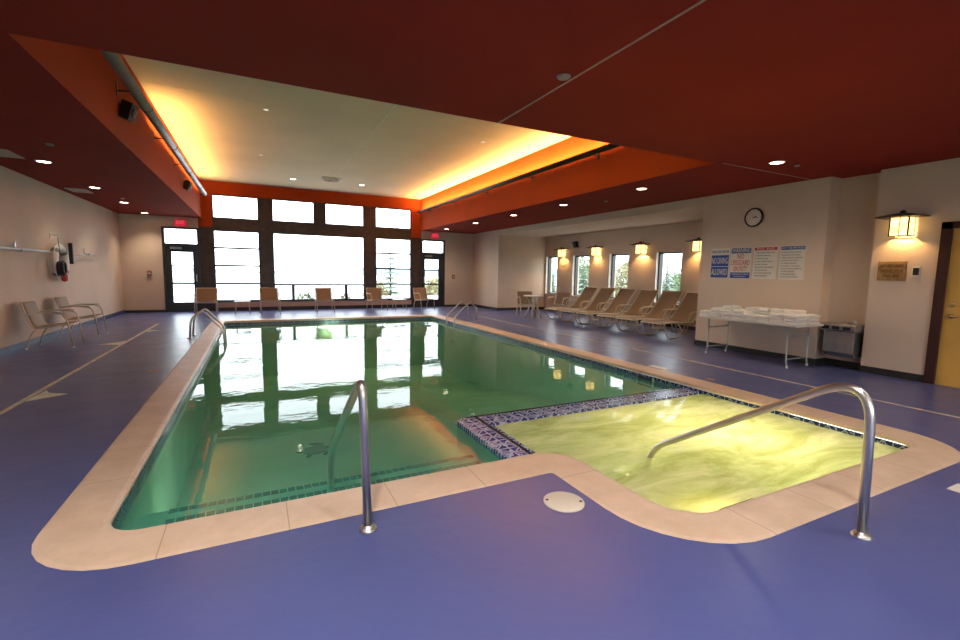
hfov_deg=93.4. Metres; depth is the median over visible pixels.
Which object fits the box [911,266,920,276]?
wall switch
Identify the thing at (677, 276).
shrub
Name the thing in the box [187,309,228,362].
pool ladder
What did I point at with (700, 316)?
folding table
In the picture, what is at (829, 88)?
ceiling
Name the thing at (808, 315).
folded towel
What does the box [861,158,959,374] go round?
wall
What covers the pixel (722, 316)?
folded towel
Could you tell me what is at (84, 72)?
wall
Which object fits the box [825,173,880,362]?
wall niche
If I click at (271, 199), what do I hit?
window
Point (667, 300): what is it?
chaise lounge
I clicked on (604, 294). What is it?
chaise lounge
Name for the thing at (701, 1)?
trim
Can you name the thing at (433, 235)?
exit sign
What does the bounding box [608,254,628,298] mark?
window
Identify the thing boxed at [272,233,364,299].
window
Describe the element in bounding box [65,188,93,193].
ceiling vent
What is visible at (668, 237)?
wall
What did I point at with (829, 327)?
basin
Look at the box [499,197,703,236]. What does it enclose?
ceiling
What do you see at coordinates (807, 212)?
wall
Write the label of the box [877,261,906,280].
wooden plaque
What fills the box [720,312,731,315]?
folded towel
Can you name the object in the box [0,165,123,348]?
wall
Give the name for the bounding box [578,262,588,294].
conifer tree
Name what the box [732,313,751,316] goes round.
folded towel
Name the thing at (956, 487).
marker
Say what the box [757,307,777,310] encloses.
folded towel
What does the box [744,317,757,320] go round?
folded towel
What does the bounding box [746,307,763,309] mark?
folded towel
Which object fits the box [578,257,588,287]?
shrub
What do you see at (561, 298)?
sling chair
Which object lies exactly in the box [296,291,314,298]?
shrub
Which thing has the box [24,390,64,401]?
decal
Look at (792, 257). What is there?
sign
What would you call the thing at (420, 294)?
sling chair
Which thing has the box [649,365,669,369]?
marker
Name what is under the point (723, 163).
trim
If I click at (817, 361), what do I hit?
baseboard
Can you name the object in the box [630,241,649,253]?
wall lantern
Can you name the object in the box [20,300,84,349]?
sling chair
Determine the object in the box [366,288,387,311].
sling chair
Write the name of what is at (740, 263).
sign
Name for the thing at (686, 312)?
chaise lounge
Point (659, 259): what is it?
window
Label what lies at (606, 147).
trough
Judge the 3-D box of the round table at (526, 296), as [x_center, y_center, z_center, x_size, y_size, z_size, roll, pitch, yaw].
[1.717,-0.423,14.563,0.660,0.738,0.660,-2,7,-26]
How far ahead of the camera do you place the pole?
7.78 m
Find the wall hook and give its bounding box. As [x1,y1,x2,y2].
[49,233,60,237]
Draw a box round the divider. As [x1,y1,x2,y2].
[457,387,701,462]
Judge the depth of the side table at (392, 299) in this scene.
16.67 m
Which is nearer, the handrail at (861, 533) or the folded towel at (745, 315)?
the handrail at (861, 533)
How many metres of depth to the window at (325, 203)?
16.70 m
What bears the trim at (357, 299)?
attached to the wall at (139, 235)
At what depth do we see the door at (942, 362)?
6.12 m
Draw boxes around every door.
[161,226,202,311]
[421,239,444,306]
[923,221,959,387]
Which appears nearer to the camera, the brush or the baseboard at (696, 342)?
the baseboard at (696, 342)
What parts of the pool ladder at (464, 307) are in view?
rail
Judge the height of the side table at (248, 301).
0.402 m
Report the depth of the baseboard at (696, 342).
8.36 m
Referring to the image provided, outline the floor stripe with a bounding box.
[0,324,157,414]
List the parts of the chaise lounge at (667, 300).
leg, seat, leg, rail, rail, backrest, rail, leg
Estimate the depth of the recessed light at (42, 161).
7.05 m
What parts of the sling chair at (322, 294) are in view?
backrest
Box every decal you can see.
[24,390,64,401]
[98,341,124,344]
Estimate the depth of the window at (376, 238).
17.80 m
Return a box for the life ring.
[49,244,69,280]
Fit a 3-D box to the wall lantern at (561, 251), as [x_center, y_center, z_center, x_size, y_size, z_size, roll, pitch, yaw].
[3.010,-2.536,16.877,0.320,0.365,0.500,-2,7,-26]
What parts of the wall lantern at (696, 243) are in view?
glass panel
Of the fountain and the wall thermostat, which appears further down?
the fountain
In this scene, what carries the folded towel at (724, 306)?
on the folded towel
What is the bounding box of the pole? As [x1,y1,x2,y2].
[0,242,49,252]
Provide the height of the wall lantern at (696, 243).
0.365 m
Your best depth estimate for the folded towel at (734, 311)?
7.78 m
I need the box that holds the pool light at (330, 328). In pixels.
[327,324,334,331]
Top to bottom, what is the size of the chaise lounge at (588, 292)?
1.040 m
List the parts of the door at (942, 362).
lever handle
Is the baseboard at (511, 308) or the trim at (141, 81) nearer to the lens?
the trim at (141, 81)
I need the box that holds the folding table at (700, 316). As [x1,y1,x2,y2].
[698,315,823,367]
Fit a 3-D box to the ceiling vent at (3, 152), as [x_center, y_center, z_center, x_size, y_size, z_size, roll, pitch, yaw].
[-6.918,-2.418,6.556,0.300,0.012,0.560,-2,7,-26]
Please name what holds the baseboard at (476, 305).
attached to the wall at (502, 265)
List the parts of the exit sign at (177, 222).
panel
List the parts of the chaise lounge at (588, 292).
seat, backrest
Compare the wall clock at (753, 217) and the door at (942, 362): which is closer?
the door at (942, 362)
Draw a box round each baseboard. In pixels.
[0,310,124,355]
[125,310,165,312]
[202,304,420,310]
[444,304,471,306]
[472,304,496,309]
[497,307,543,309]
[544,307,695,330]
[694,340,813,364]
[813,358,824,364]
[825,358,860,368]
[859,365,923,381]
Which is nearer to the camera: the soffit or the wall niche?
the soffit
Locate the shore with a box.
[172,266,556,276]
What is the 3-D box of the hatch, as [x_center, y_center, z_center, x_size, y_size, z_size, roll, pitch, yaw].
[0.528,1.142,2.851,0.256,0.012,0.256,-2,7,-26]
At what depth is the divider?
4.63 m
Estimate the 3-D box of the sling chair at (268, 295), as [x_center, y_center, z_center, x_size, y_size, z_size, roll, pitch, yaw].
[-6.857,-0.633,14.781,0.634,0.812,0.672,-2,7,-28]
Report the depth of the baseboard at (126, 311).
14.26 m
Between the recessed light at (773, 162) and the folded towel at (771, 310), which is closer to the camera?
the recessed light at (773, 162)
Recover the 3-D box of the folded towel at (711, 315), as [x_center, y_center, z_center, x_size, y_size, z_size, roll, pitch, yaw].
[4.371,-0.087,8.243,0.312,0.052,0.205,-2,7,-26]
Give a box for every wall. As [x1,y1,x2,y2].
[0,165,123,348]
[8,33,200,216]
[118,180,472,309]
[420,137,713,230]
[472,230,545,307]
[544,221,702,326]
[695,177,841,358]
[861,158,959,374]
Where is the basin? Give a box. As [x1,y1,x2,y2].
[820,322,864,332]
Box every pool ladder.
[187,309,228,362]
[445,301,477,340]
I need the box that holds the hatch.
[543,491,584,512]
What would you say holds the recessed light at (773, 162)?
in the ceiling at (829, 88)
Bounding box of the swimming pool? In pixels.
[112,317,908,529]
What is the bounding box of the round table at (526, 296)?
[523,295,543,318]
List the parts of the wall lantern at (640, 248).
glass panel, glass panel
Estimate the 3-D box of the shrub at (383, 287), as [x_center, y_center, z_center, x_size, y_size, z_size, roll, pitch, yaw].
[-9.179,-0.766,40.269,3.068,5.688,2.950,-2,7,-26]
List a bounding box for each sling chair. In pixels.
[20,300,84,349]
[54,296,107,337]
[193,288,217,314]
[259,288,280,313]
[314,288,334,312]
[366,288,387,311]
[413,288,434,310]
[516,291,537,315]
[546,292,570,316]
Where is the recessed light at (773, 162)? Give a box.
[768,161,785,163]
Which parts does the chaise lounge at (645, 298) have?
leg, seat, leg, backrest, rail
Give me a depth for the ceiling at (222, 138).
9.65 m
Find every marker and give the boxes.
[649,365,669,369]
[947,484,959,492]
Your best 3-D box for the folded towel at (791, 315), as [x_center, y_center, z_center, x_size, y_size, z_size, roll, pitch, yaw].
[4.949,-0.061,7.096,0.312,0.052,0.205,-2,7,-27]
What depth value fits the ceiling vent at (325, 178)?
13.97 m
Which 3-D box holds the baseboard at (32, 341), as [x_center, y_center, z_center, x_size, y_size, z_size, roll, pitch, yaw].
[-6.152,0.840,4.251,0.025,0.100,22.060,-2,7,-26]
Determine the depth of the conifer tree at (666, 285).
34.08 m
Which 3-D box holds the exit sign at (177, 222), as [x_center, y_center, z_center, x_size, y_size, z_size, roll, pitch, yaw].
[-9.570,-3.101,14.450,0.300,0.190,0.068,-2,7,-26]
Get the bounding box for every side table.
[234,300,250,313]
[392,299,406,310]
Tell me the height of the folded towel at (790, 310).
0.051 m
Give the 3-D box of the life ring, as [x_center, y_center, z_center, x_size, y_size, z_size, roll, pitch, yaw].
[-8.627,-1.187,9.290,0.138,0.759,0.759,-2,7,-26]
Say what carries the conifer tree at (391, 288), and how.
on the lawn
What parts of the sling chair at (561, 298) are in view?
backrest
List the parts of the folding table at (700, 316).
leg, leg, leg, leg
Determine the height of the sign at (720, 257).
0.585 m
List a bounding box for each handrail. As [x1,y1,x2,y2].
[327,380,376,533]
[648,383,875,540]
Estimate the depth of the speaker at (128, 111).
5.80 m
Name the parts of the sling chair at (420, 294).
backrest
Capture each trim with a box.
[141,81,543,147]
[279,299,364,300]
[334,104,396,176]
[498,0,705,122]
[723,163,811,179]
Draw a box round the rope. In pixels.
[56,237,67,281]
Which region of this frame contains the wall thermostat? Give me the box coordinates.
[789,239,795,243]
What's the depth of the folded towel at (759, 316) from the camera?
7.41 m
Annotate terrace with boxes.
[174,296,437,301]
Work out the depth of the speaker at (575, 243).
16.14 m
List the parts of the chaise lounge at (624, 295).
seat, leg, backrest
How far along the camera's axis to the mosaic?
6.14 m
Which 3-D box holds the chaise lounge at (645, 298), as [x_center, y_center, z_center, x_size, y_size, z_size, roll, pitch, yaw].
[4.093,-0.299,12.191,1.879,1.040,0.728,-2,7,-27]
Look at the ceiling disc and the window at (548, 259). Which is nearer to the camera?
the ceiling disc
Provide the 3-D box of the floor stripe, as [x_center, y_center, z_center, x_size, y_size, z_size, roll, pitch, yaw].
[-6.005,0.591,7.125,0.050,0.002,9.900,-2,7,-26]
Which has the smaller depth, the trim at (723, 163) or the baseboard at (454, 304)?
the trim at (723, 163)
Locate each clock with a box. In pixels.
[744,208,763,226]
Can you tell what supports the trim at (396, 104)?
attached to the ceiling at (222, 138)
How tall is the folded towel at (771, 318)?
0.050 m
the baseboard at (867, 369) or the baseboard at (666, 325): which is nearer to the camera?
the baseboard at (867, 369)
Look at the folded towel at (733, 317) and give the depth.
7.78 m
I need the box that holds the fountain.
[820,320,864,357]
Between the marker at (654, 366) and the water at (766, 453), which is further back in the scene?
the marker at (654, 366)
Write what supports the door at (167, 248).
in the wall at (139, 235)
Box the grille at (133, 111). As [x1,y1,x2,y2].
[131,109,136,117]
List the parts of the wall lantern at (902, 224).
glass panel, glass panel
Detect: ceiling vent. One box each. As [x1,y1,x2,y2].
[0,149,24,158]
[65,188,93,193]
[320,176,342,181]
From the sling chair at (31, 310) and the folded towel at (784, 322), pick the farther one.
the sling chair at (31, 310)
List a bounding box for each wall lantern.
[554,247,567,256]
[586,245,603,255]
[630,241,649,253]
[685,237,701,251]
[875,210,929,236]
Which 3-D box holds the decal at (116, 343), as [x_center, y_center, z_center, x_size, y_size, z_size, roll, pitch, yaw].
[-6.903,0.436,8.460,0.357,0.002,0.544,-2,7,-26]
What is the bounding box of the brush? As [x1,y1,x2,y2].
[68,243,96,263]
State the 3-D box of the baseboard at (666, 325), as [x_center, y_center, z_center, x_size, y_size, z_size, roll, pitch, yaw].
[4.504,-0.043,14.371,0.020,0.100,8.710,-2,7,-26]
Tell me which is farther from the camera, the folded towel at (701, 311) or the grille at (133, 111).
the folded towel at (701, 311)
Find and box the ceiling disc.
[557,73,570,80]
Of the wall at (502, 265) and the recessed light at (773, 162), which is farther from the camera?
the wall at (502, 265)
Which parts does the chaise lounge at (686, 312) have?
leg, seat, leg, rail, rail, leg, backrest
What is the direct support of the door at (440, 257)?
in the wall at (139, 235)
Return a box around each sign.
[174,220,185,225]
[431,233,438,237]
[710,248,729,277]
[729,247,751,278]
[752,246,778,278]
[778,245,806,279]
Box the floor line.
[475,315,959,417]
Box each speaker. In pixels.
[118,99,138,122]
[183,180,192,190]
[572,241,578,247]
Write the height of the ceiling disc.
0.020 m
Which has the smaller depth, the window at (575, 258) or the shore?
the window at (575, 258)
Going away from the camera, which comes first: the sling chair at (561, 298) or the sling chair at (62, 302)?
the sling chair at (62, 302)
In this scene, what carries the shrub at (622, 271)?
on the lawn
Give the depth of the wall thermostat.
7.73 m
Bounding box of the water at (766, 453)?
[495,394,901,511]
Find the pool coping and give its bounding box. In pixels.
[31,314,959,570]
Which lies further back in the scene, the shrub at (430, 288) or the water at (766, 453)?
the shrub at (430, 288)
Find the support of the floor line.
on the floor
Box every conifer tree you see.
[379,243,404,295]
[552,266,556,292]
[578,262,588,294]
[662,255,676,291]
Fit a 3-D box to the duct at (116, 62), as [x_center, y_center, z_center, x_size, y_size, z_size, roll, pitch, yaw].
[-5.936,-3.270,8.672,0.250,0.180,12.130,-2,7,-26]
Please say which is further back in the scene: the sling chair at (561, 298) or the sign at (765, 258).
the sling chair at (561, 298)
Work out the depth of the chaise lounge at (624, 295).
12.98 m
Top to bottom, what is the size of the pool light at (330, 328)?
0.240 m
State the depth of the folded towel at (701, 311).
8.38 m
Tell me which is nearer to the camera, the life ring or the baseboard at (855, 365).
the baseboard at (855, 365)
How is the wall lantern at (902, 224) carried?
attached to the wall at (898, 313)
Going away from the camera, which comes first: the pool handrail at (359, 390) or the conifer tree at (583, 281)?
the pool handrail at (359, 390)
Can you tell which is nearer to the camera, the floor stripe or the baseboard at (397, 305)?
the floor stripe
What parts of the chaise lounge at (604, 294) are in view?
seat, backrest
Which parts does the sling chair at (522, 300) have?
backrest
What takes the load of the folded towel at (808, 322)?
on the folding table at (700, 316)
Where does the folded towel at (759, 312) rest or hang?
on the folded towel
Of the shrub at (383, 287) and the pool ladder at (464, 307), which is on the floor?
the pool ladder at (464, 307)
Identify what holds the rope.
hanging from the wall hook
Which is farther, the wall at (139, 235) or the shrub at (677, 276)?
the shrub at (677, 276)
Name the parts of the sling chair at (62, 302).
backrest, rail, arm and leg, seat, arm and leg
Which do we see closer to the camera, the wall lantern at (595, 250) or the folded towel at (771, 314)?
the folded towel at (771, 314)
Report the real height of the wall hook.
0.113 m
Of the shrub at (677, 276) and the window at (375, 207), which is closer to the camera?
the window at (375, 207)
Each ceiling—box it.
[0,0,959,233]
[122,54,570,199]
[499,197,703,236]
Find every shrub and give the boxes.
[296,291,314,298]
[338,293,353,298]
[361,281,389,295]
[425,276,437,295]
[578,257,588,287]
[615,260,628,295]
[671,268,680,301]
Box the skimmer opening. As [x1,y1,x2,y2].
[637,376,653,387]
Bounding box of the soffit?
[15,34,707,161]
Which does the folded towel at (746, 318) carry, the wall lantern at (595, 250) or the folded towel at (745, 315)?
the folded towel at (745, 315)
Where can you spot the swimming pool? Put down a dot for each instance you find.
(231, 443)
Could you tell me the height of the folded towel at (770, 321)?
0.052 m
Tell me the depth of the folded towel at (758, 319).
7.41 m
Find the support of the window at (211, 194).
in the wall at (139, 235)
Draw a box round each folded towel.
[700,310,709,312]
[710,308,730,311]
[710,311,727,314]
[710,314,720,316]
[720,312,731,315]
[721,315,732,318]
[723,305,742,307]
[732,310,753,313]
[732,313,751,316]
[732,316,745,319]
[744,314,762,317]
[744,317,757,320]
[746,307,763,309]
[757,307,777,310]
[757,311,769,313]
[757,315,772,318]
[757,318,770,321]
[769,317,783,320]
[769,320,782,323]
[770,309,789,311]
[770,313,790,316]
[783,309,806,313]
[783,318,807,321]
[783,321,806,324]
[784,314,807,318]
[797,314,820,317]
[803,318,819,320]
[806,321,819,324]
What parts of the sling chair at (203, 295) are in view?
backrest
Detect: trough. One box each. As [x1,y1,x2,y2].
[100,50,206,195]
[417,144,619,212]
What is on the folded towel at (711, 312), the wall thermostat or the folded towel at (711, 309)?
the folded towel at (711, 309)
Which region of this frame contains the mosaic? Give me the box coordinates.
[296,443,328,457]
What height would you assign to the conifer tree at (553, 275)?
7.001 m
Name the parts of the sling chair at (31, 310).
leg, backrest, rail, arm and leg, seat, arm and leg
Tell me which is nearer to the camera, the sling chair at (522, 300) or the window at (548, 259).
the sling chair at (522, 300)
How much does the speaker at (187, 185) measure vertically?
0.243 m
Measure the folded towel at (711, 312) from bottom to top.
0.050 m
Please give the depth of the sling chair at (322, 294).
15.70 m
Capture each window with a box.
[211,194,258,219]
[213,230,260,300]
[271,199,314,223]
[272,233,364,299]
[325,203,363,226]
[375,207,410,228]
[376,238,410,298]
[545,256,557,293]
[571,255,589,295]
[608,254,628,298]
[653,251,681,304]
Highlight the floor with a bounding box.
[0,306,959,639]
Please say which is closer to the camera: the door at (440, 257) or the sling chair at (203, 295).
the sling chair at (203, 295)
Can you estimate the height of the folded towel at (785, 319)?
0.051 m
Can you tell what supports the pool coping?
on the floor
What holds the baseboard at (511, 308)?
attached to the wall at (502, 265)
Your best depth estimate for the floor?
2.30 m
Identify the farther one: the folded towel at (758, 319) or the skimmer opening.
the folded towel at (758, 319)
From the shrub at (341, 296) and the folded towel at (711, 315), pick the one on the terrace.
the shrub at (341, 296)
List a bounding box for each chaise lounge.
[544,286,600,320]
[559,287,616,323]
[576,288,637,326]
[596,289,660,330]
[616,290,684,333]
[640,292,697,338]
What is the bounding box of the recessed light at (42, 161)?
[34,160,52,162]
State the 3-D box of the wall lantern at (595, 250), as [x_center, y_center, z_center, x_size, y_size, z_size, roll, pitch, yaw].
[3.853,-2.344,15.185,0.320,0.365,0.500,-2,7,-26]
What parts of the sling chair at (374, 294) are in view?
backrest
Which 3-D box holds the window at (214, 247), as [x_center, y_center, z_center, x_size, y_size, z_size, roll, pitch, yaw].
[-8.226,-1.830,15.369,1.377,2.354,0.060,-2,7,-26]
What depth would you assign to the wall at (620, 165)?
10.04 m
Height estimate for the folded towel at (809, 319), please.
0.052 m
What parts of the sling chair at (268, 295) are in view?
backrest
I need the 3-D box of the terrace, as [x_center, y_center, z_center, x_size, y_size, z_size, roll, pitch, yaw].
[-8.156,-0.747,22.101,18.000,0.170,11.250,-2,7,-26]

